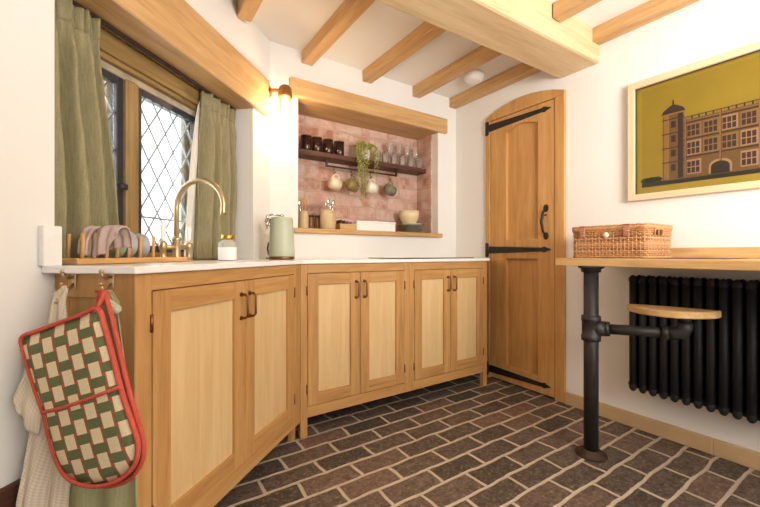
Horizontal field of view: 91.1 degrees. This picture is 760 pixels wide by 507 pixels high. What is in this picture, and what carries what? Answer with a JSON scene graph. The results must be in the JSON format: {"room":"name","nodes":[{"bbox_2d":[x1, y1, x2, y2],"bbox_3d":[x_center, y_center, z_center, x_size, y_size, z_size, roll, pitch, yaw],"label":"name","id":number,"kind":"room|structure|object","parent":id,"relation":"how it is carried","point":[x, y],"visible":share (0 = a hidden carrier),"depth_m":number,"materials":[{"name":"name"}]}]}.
{"room":"kitchen","nodes":[
{"label":"kitchen","id":0,"kind":"room"},
{"bbox_2d":[0,0,269,488],"bbox_3d":[-1.242,-0.182,0.394,0.340,2.325,4.101,0,0,11],"label":"wall","id":1,"kind":"structure","parent":0,"point":[26,26],"depth_m":1.01,"materials":[{"name":"paint"}]},
{"bbox_2d":[0,478,20,506],"bbox_3d":[-1.186,0.787,-0.277,0.022,0.385,2.605,0,0,11],"label":"baseboard","id":2,"kind":"structure","parent":1,"relation":"attached to","point":[8,493],"depth_m":0.95,"materials":[{"name":"brown wood"}]},
{"bbox_2d":[73,0,235,259],"bbox_3d":[-1.018,-0.392,1.650,0.171,0.894,1.101,0,0,11],"label":"window","id":3,"kind":"structure","parent":1,"relation":"in","point":[151,110],"depth_m":1.64,"materials":[{"name":"wood"}]},
{"bbox_2d":[54,0,121,257],"bbox_3d":[-1.011,-0.398,1.266,0.083,0.858,0.301,0,0,12],"label":"curtain","id":4,"kind":"object","parent":3,"relation":"hanging from","point":[85,192],"visible":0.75,"depth_m":1.24,"materials":[{"name":"green fabric"}]},
{"bbox_2d":[184,90,236,259],"bbox_3d":[-0.879,-0.397,1.971,0.081,0.856,0.389,0,0,11],"label":"curtain","id":5,"kind":"object","parent":3,"relation":"hanging from","point":[213,153],"visible":0.86,"depth_m":1.91,"materials":[{"name":"green fabric"}]},
{"bbox_2d":[74,0,268,116],"bbox_3d":[-0.882,-0.954,1.702,0.176,0.227,1.244,0,0,11],"label":"lintel","id":6,"kind":"object","parent":1,"relation":"attached to","point":[173,31],"visible":0.83,"depth_m":1.62,"materials":[{"name":"brown wood"}]},
{"bbox_2d":[270,41,455,258],"bbox_3d":[-0.147,-0.182,2.967,2.088,2.325,0.400,0,0,-34],"label":"wall","id":7,"kind":"structure","parent":0,"point":[285,61],"depth_m":2.68,"materials":[{"name":"paint"}]},
{"bbox_2d":[268,84,291,122],"bbox_3d":[-0.621,-0.926,2.289,0.172,0.254,0.096,0,0,11],"label":"wall lamp","id":8,"kind":"object","parent":7,"relation":"attached to","point":[284,91],"visible":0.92,"depth_m":2.27,"materials":[{"name":"gold metal"}]},
{"bbox_2d":[289,77,447,139],"bbox_3d":[-0.081,-1.083,2.912,1.390,0.123,0.295,0,0,-34],"label":"lintel","id":9,"kind":"object","parent":7,"relation":"attached to","point":[315,100],"visible":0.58,"depth_m":2.78,"materials":[{"name":"brown wood"}]},
{"bbox_2d":[294,228,442,237],"bbox_3d":[-0.096,-0.151,2.899,1.306,0.033,0.300,0,0,-34],"label":"sill","id":10,"kind":"structure","parent":7,"relation":"attached to","point":[296,230],"depth_m":2.70,"materials":[{"name":"brown wood"}]},
{"bbox_2d":[298,211,308,227],"bbox_3d":[-0.532,-0.231,2.590,0.072,0.124,0.072,0,0,-34],"label":"jar","id":11,"kind":"object","parent":10,"relation":"on","point":[303,218],"visible":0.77,"depth_m":2.56,"materials":[{"name":"beige ceramic"}]},
{"bbox_2d":[308,215,313,227],"bbox_3d":[-0.499,-0.223,2.684,0.046,0.108,0.046,0,0,-34],"label":"spice jar","id":12,"kind":"object","parent":10,"relation":"on","point":[311,219],"visible":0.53,"depth_m":2.66,"materials":[{"name":"brown glass"}]},
{"bbox_2d":[314,215,319,228],"bbox_3d":[-0.456,-0.223,2.713,0.046,0.108,0.046,0,0,-34],"label":"spice jar","id":13,"kind":"object","parent":10,"relation":"on","point":[317,217],"visible":0.7,"depth_m":2.69,"materials":[{"name":"brown glass"}]},
{"bbox_2d":[320,210,334,228],"bbox_3d":[-0.377,-0.239,2.681,0.112,0.141,0.112,0,0,-34],"label":"jar","id":14,"kind":"object","parent":10,"relation":"on","point":[327,217],"visible":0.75,"depth_m":2.63,"materials":[{"name":"beige ceramic"}]},
{"bbox_2d":[335,223,355,229],"bbox_3d":[-0.265,-0.194,2.792,0.136,0.049,0.120,0,0,-34],"label":"wooden box","id":15,"kind":"object","parent":10,"relation":"on","point":[337,226],"visible":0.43,"depth_m":2.74,"materials":[{"name":"brown wood"}]},
{"bbox_2d":[350,220,395,231],"bbox_3d":[-0.059,-0.207,2.924,0.356,0.077,0.134,0,0,-34],"label":"storage box","id":16,"kind":"object","parent":10,"relation":"on","point":[360,225],"visible":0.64,"depth_m":2.86,"materials":[{"name":"white paint"}]},
{"bbox_2d":[398,231,423,232],"bbox_3d":[0.262,-0.177,3.157,0.226,0.017,0.226,0,0,-34],"label":"plate","id":17,"kind":"object","parent":10,"relation":"on","point":[398,231],"visible":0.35,"depth_m":3.07,"materials":[{"name":"beige ceramic"}]},
{"bbox_2d":[399,229,422,230],"bbox_3d":[0.262,-0.193,3.157,0.218,0.017,0.218,0,0,-34],"label":"plate","id":18,"kind":"object","parent":17,"relation":"on","point":[399,229],"visible":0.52,"depth_m":3.08,"materials":[{"name":"grey ceramic"}]},
{"bbox_2d":[399,227,422,228],"bbox_3d":[0.262,-0.209,3.157,0.210,0.017,0.210,0,0,-34],"label":"plate","id":19,"kind":"object","parent":18,"relation":"on","point":[400,227],"visible":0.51,"depth_m":3.08,"materials":[{"name":"grey ceramic"}]},
{"bbox_2d":[399,225,421,226],"bbox_3d":[0.262,-0.225,3.157,0.202,0.017,0.202,0,0,-34],"label":"plate","id":20,"kind":"object","parent":19,"relation":"on","point":[401,225],"visible":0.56,"depth_m":3.08,"materials":[{"name":"grey ceramic"}]},
{"bbox_2d":[400,223,421,224],"bbox_3d":[0.262,-0.241,3.157,0.194,0.017,0.194,0,0,-34],"label":"plate","id":21,"kind":"object","parent":20,"relation":"on","point":[402,223],"visible":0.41,"depth_m":3.08,"materials":[{"name":"beige ceramic"}]},
{"bbox_2d":[399,210,418,222],"bbox_3d":[0.244,-0.298,3.145,0.172,0.117,0.172,0,0,-34],"label":"bowl","id":22,"kind":"object","parent":21,"relation":"on","point":[406,216],"visible":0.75,"depth_m":3.08,"materials":[{"name":"beige ceramic"}]},
{"bbox_2d":[298,114,431,232],"bbox_3d":[-0.124,-0.580,2.955,1.241,0.890,0.205,0,0,-34],"label":"tile backsplash","id":23,"kind":"structure","parent":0,"point":[414,192],"depth_m":3.08,"materials":[{"name":"tile"}]},
{"bbox_2d":[298,148,425,175],"bbox_3d":[-0.135,-0.718,2.972,1.213,0.036,0.134,0,0,-34],"label":"wall shelf","id":24,"kind":"object","parent":23,"relation":"attached to","point":[302,153],"visible":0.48,"depth_m":2.90,"materials":[{"name":"brown wood"}]},
{"bbox_2d":[301,134,311,149],"bbox_3d":[-0.532,-0.793,2.692,0.079,0.112,0.079,0,0,-34],"label":"tumbler","id":25,"kind":"object","parent":24,"relation":"on","point":[306,139],"visible":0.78,"depth_m":2.66,"materials":[{"name":"black glass"}]},
{"bbox_2d":[312,136,321,151],"bbox_3d":[-0.463,-0.793,2.738,0.079,0.112,0.079,0,0,-1],"label":"tumbler","id":26,"kind":"object","parent":24,"relation":"on","point":[316,140],"visible":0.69,"depth_m":2.71,"materials":[{"name":"brown glass"}]},
{"bbox_2d":[322,138,332,153],"bbox_3d":[-0.390,-0.793,2.787,0.079,0.112,0.079,0,0,32],"label":"tumbler","id":27,"kind":"object","parent":24,"relation":"on","point":[327,142],"visible":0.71,"depth_m":2.75,"materials":[{"name":"brown glass"}]},
{"bbox_2d":[334,140,343,155],"bbox_3d":[-0.311,-0.793,2.840,0.079,0.112,0.079,0,0,-26],"label":"tumbler","id":28,"kind":"object","parent":24,"relation":"on","point":[338,145],"visible":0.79,"depth_m":2.81,"materials":[{"name":"brown glass"}]},
{"bbox_2d":[325,159,396,180],"bbox_3d":[-0.126,-0.645,2.923,0.650,0.108,0.032,0,0,-34],"label":"hook rail","id":29,"kind":"object","parent":24,"relation":"attached to","point":[326,160],"visible":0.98,"depth_m":2.88,"materials":[{"name":"black metal"}]},
{"bbox_2d":[327,174,342,190],"bbox_3d":[-0.336,-0.531,2.777,0.100,0.129,0.094,0,0,-34],"label":"mug","id":30,"kind":"object","parent":29,"relation":"hanging from","point":[334,183],"visible":1,"depth_m":2.75,"materials":[{"name":"beige ceramic"}]},
{"bbox_2d":[345,176,358,192],"bbox_3d":[-0.215,-0.533,2.858,0.090,0.126,0.099,0,0,42],"label":"mug","id":31,"kind":"object","parent":29,"relation":"hanging from","point":[351,185],"visible":1,"depth_m":2.83,"materials":[{"name":"green ceramic"}]},
{"bbox_2d":[364,178,378,194],"bbox_3d":[-0.069,-0.532,2.955,0.099,0.127,0.092,0,0,-34],"label":"mug","id":32,"kind":"object","parent":29,"relation":"hanging from","point":[372,188],"visible":0.91,"depth_m":2.92,"materials":[{"name":"white ceramic"}]},
{"bbox_2d":[383,181,396,195],"bbox_3d":[0.082,-0.533,3.057,0.090,0.126,0.099,0,0,42],"label":"mug","id":33,"kind":"object","parent":29,"relation":"hanging from","point":[388,189],"visible":1,"depth_m":3.03,"materials":[{"name":"grey ceramic"}]},
{"bbox_2d":[354,140,378,200],"bbox_3d":[-0.125,-0.640,2.930,0.237,0.478,0.159,0,0,-34],"label":"trailing plant","id":34,"kind":"object","parent":24,"relation":"on","point":[364,153],"visible":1,"depth_m":2.87,"materials":[{"name":"green plant"}]},
{"bbox_2d":[236,0,648,97],"bbox_3d":[0.221,-1.395,1.169,6.600,0.100,6.200,0,0,-34],"label":"ceiling","id":35,"kind":"structure","parent":0,"point":[290,23],"depth_m":2.29,"materials":[{"name":"paint"}]},
{"bbox_2d":[237,0,262,21],"bbox_3d":[-0.524,-1.304,1.704,0.076,0.082,0.760,0,0,-34],"label":"ceiling beam","id":36,"kind":"structure","parent":35,"relation":"attached to","point":[246,9],"depth_m":1.94,"materials":[{"name":"brown wood"}]},
{"bbox_2d":[302,0,375,65],"bbox_3d":[-0.206,-1.304,2.074,0.076,0.082,1.020,0,0,-34],"label":"ceiling beam","id":37,"kind":"structure","parent":35,"relation":"attached to","point":[348,12],"depth_m":2.12,"materials":[{"name":"brown wood"}]},
{"bbox_2d":[363,22,446,83],"bbox_3d":[0.186,-1.304,2.336,0.076,0.082,1.020,0,0,-34],"label":"ceiling beam","id":38,"kind":"structure","parent":35,"relation":"attached to","point":[426,32],"depth_m":2.36,"materials":[{"name":"brown wood"}]},
{"bbox_2d":[413,46,500,97],"bbox_3d":[0.576,-1.304,2.596,0.076,0.082,1.020,0,0,-34],"label":"ceiling beam","id":39,"kind":"structure","parent":35,"relation":"attached to","point":[481,55],"depth_m":2.62,"materials":[{"name":"brown wood"}]},
{"bbox_2d":[464,70,483,84],"bbox_3d":[0.704,-1.316,2.792,0.150,0.058,0.150,0,0,0],"label":"smoke detector","id":40,"kind":"object","parent":35,"relation":"attached to","point":[473,77],"visible":1,"depth_m":2.75,"materials":[{"name":"white paint"}]},
{"bbox_2d":[376,0,599,78],"bbox_3d":[0.219,-1.262,1.717,2.720,0.205,0.262,0,0,-32],"label":"ceiling beam","id":41,"kind":"structure","parent":35,"relation":"attached to","point":[527,32],"depth_m":1.98,"materials":[{"name":"brown wood"}]},
{"bbox_2d":[449,63,539,108],"bbox_3d":[0.913,-1.304,2.822,0.076,0.082,1.020,0,0,-34],"label":"ceiling beam","id":42,"kind":"structure","parent":35,"relation":"attached to","point":[521,71],"depth_m":2.85,"materials":[{"name":"brown wood"}]},
{"bbox_2d":[553,0,601,21],"bbox_3d":[1.709,-1.304,0.900,0.077,0.082,2.700,0,0,-34],"label":"ceiling beam","id":43,"kind":"structure","parent":35,"relation":"attached to","point":[563,10],"depth_m":1.95,"materials":[{"name":"brown wood"}]},
{"bbox_2d":[592,0,699,44],"bbox_3d":[2.047,-1.304,1.126,0.077,0.082,2.700,0,0,-34],"label":"ceiling beam","id":44,"kind":"structure","parent":35,"relation":"attached to","point":[649,11],"depth_m":2.04,"materials":[{"name":"brown wood"}]},
{"bbox_2d":[214,373,759,506],"bbox_3d":[0.221,1.030,1.169,6.600,0.100,6.200,0,0,-34],"label":"floor","id":45,"kind":"structure","parent":0,"point":[460,442],"depth_m":1.76,"materials":[{"name":"brick"}]},
{"bbox_2d":[55,264,299,506],"bbox_3d":[-0.665,0.511,1.495,0.324,0.938,1.023,0,0,14],"label":"base cabinet","id":46,"kind":"object","parent":45,"relation":"on","point":[212,357],"visible":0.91,"depth_m":1.27,"materials":[{"name":"brown wood"}]},
{"bbox_2d":[13,285,70,506],"bbox_3d":[-0.872,0.450,0.975,0.131,0.729,0.095,0,0,10],"label":"tea towel","id":47,"kind":"object","parent":46,"relation":"hanging from","point":[42,484],"visible":0.45,"depth_m":0.96,"materials":[{"name":"fabric"}]},
{"bbox_2d":[18,289,146,488],"bbox_3d":[-0.727,0.334,0.935,0.346,0.492,0.106,0,0,10],"label":"oven mitt","id":48,"kind":"object","parent":46,"relation":"hanging from","point":[75,366],"visible":1,"depth_m":0.89,"materials":[{"name":"fabric"}]},
{"bbox_2d":[69,290,137,506],"bbox_3d":[-0.729,0.468,0.977,0.243,0.746,0.038,0,0,10],"label":"hanging cloth","id":49,"kind":"object","parent":46,"relation":"hanging from","point":[125,495],"visible":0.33,"depth_m":0.97,"materials":[{"name":"green fabric"}]},
{"bbox_2d":[38,225,489,273],"bbox_3d":[-0.254,-0.011,2.218,0.951,0.133,2.789,0,0,39],"label":"countertop","id":50,"kind":"structure","parent":46,"relation":"on","point":[49,237],"depth_m":1.09,"materials":[{"name":"white stone"}]},
{"bbox_2d":[62,233,187,264],"bbox_3d":[-0.916,-0.015,1.359,0.118,0.096,0.474,0,0,11],"label":"plate rack","id":51,"kind":"object","parent":50,"relation":"on","point":[105,259],"visible":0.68,"depth_m":1.24,"materials":[{"name":"brown wood"}]},
{"bbox_2d":[77,225,132,255],"bbox_3d":[-0.868,-0.041,1.182,0.117,0.100,0.098,0,0,11],"label":"tea towel","id":52,"kind":"object","parent":51,"relation":"on","point":[112,237],"visible":1,"depth_m":1.17,"materials":[{"name":"pink fabric"}]},
{"bbox_2d":[109,248,126,257],"bbox_3d":[-0.916,-0.027,1.282,0.088,0.088,0.020,0,0,11],"label":"plate","id":53,"kind":"object","parent":51,"relation":"in","point":[122,251],"visible":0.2,"depth_m":1.28,"materials":[{"name":"green ceramic"}]},
{"bbox_2d":[122,232,137,257],"bbox_3d":[-0.916,-0.033,1.335,0.100,0.100,0.020,0,0,11],"label":"plate","id":54,"kind":"object","parent":51,"relation":"in","point":[135,240],"visible":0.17,"depth_m":1.33,"materials":[{"name":"white ceramic"}]},
{"bbox_2d":[133,233,150,257],"bbox_3d":[-0.901,-0.029,1.387,0.092,0.092,0.020,0,0,11],"label":"plate","id":55,"kind":"object","parent":51,"relation":"in","point":[146,245],"visible":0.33,"depth_m":1.38,"materials":[{"name":"white ceramic"}]},
{"bbox_2d":[158,178,226,261],"bbox_3d":[-0.757,-0.140,1.553,0.256,0.350,0.194,0,0,11],"label":"tap","id":56,"kind":"object","parent":50,"relation":"on","point":[176,246],"visible":0.84,"depth_m":1.56,"materials":[{"name":"gold metal"}]},
{"bbox_2d":[218,235,236,260],"bbox_3d":[-0.711,-0.026,1.740,0.082,0.121,0.082,0,0,0],"label":"jar","id":57,"kind":"object","parent":50,"relation":"on","point":[224,253],"visible":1,"depth_m":1.71,"materials":[{"name":"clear glass"}]},
{"bbox_2d":[265,213,294,259],"bbox_3d":[-0.576,-0.097,2.164,0.174,0.263,0.213,0,0,0],"label":"kettle","id":58,"kind":"object","parent":50,"relation":"on","point":[280,244],"visible":1,"depth_m":2.07,"materials":[{"name":"green ceramic"}]},
{"bbox_2d":[372,257,473,258],"bbox_3d":[0.308,0.032,2.735,0.704,0.006,0.360,0,0,-34],"label":"induction hob","id":59,"kind":"object","parent":50,"relation":"in","point":[372,257],"visible":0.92,"depth_m":2.71,"materials":[{"name":"black glass"}]},
{"bbox_2d":[298,262,408,439],"bbox_3d":[-0.176,0.518,2.251,0.726,0.924,0.287,0,0,-34],"label":"base cabinet","id":60,"kind":"object","parent":45,"relation":"on","point":[354,317],"visible":0.98,"depth_m":2.13,"materials":[{"name":"brown wood"}]},
{"bbox_2d":[409,261,486,390],"bbox_3d":[0.400,0.518,2.703,0.734,0.924,0.397,0,0,-34],"label":"base cabinet","id":61,"kind":"object","parent":45,"relation":"on","point":[448,300],"visible":0.99,"depth_m":2.54,"materials":[{"name":"brown wood"}]},
{"bbox_2d":[555,247,759,461],"bbox_3d":[1.638,0.475,1.301,0.575,1.010,1.846,0,0,-34],"label":"breakfast bar","id":62,"kind":"object","parent":45,"relation":"on","point":[593,328],"visible":0.98,"depth_m":1.77,"materials":[{"name":"brown wood"}]},
{"bbox_2d":[572,223,672,257],"bbox_3d":[1.234,-0.058,1.914,0.316,0.165,0.370,0,0,-34],"label":"wicker hamper","id":63,"kind":"object","parent":62,"relation":"on","point":[638,240],"visible":1,"depth_m":1.80,"materials":[{"name":"brown wicker"}]},
{"bbox_2d":[641,258,747,258],"bbox_3d":[1.345,0.022,1.740,0.315,0.002,0.480,0,0,-34],"label":"place mat","id":64,"kind":"object","parent":62,"relation":"on","point":[641,258],"visible":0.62,"depth_m":1.56,"materials":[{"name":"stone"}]},
{"bbox_2d":[456,0,759,451],"bbox_3d":[2.349,-0.182,1.027,0.300,2.325,6.200,0,0,-34],"label":"wall","id":65,"kind":"structure","parent":0,"point":[596,95],"depth_m":2.17,"materials":[{"name":"paint"}]},
{"bbox_2d":[485,89,565,402],"bbox_3d":[1.035,-0.080,2.713,0.126,2.119,0.651,0,0,-34],"label":"door","id":66,"kind":"structure","parent":65,"relation":"in","point":[526,136],"depth_m":2.70,"materials":[{"name":"brown wood"}]},
{"bbox_2d":[565,392,759,470],"bbox_3d":[2.520,0.941,0.483,0.027,0.078,4.704,0,0,-34],"label":"baseboard","id":67,"kind":"structure","parent":65,"relation":"attached to","point":[740,455],"depth_m":1.93,"materials":[{"name":"wood"}]},
{"bbox_2d":[628,41,759,201],"bbox_3d":[1.710,-0.623,1.680,0.034,0.657,1.060,0,0,-34],"label":"framed print","id":68,"kind":"object","parent":65,"relation":"attached to","point":[694,129],"visible":1,"depth_m":1.87,"materials":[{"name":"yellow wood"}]},
{"bbox_2d":[628,275,759,423],"bbox_3d":[1.582,0.427,1.774,0.142,0.625,0.704,0,0,-34],"label":"radiator","id":69,"kind":"object","parent":65,"relation":"attached to","point":[717,366],"visible":0.98,"depth_m":1.76,"materials":[{"name":"black metal"}]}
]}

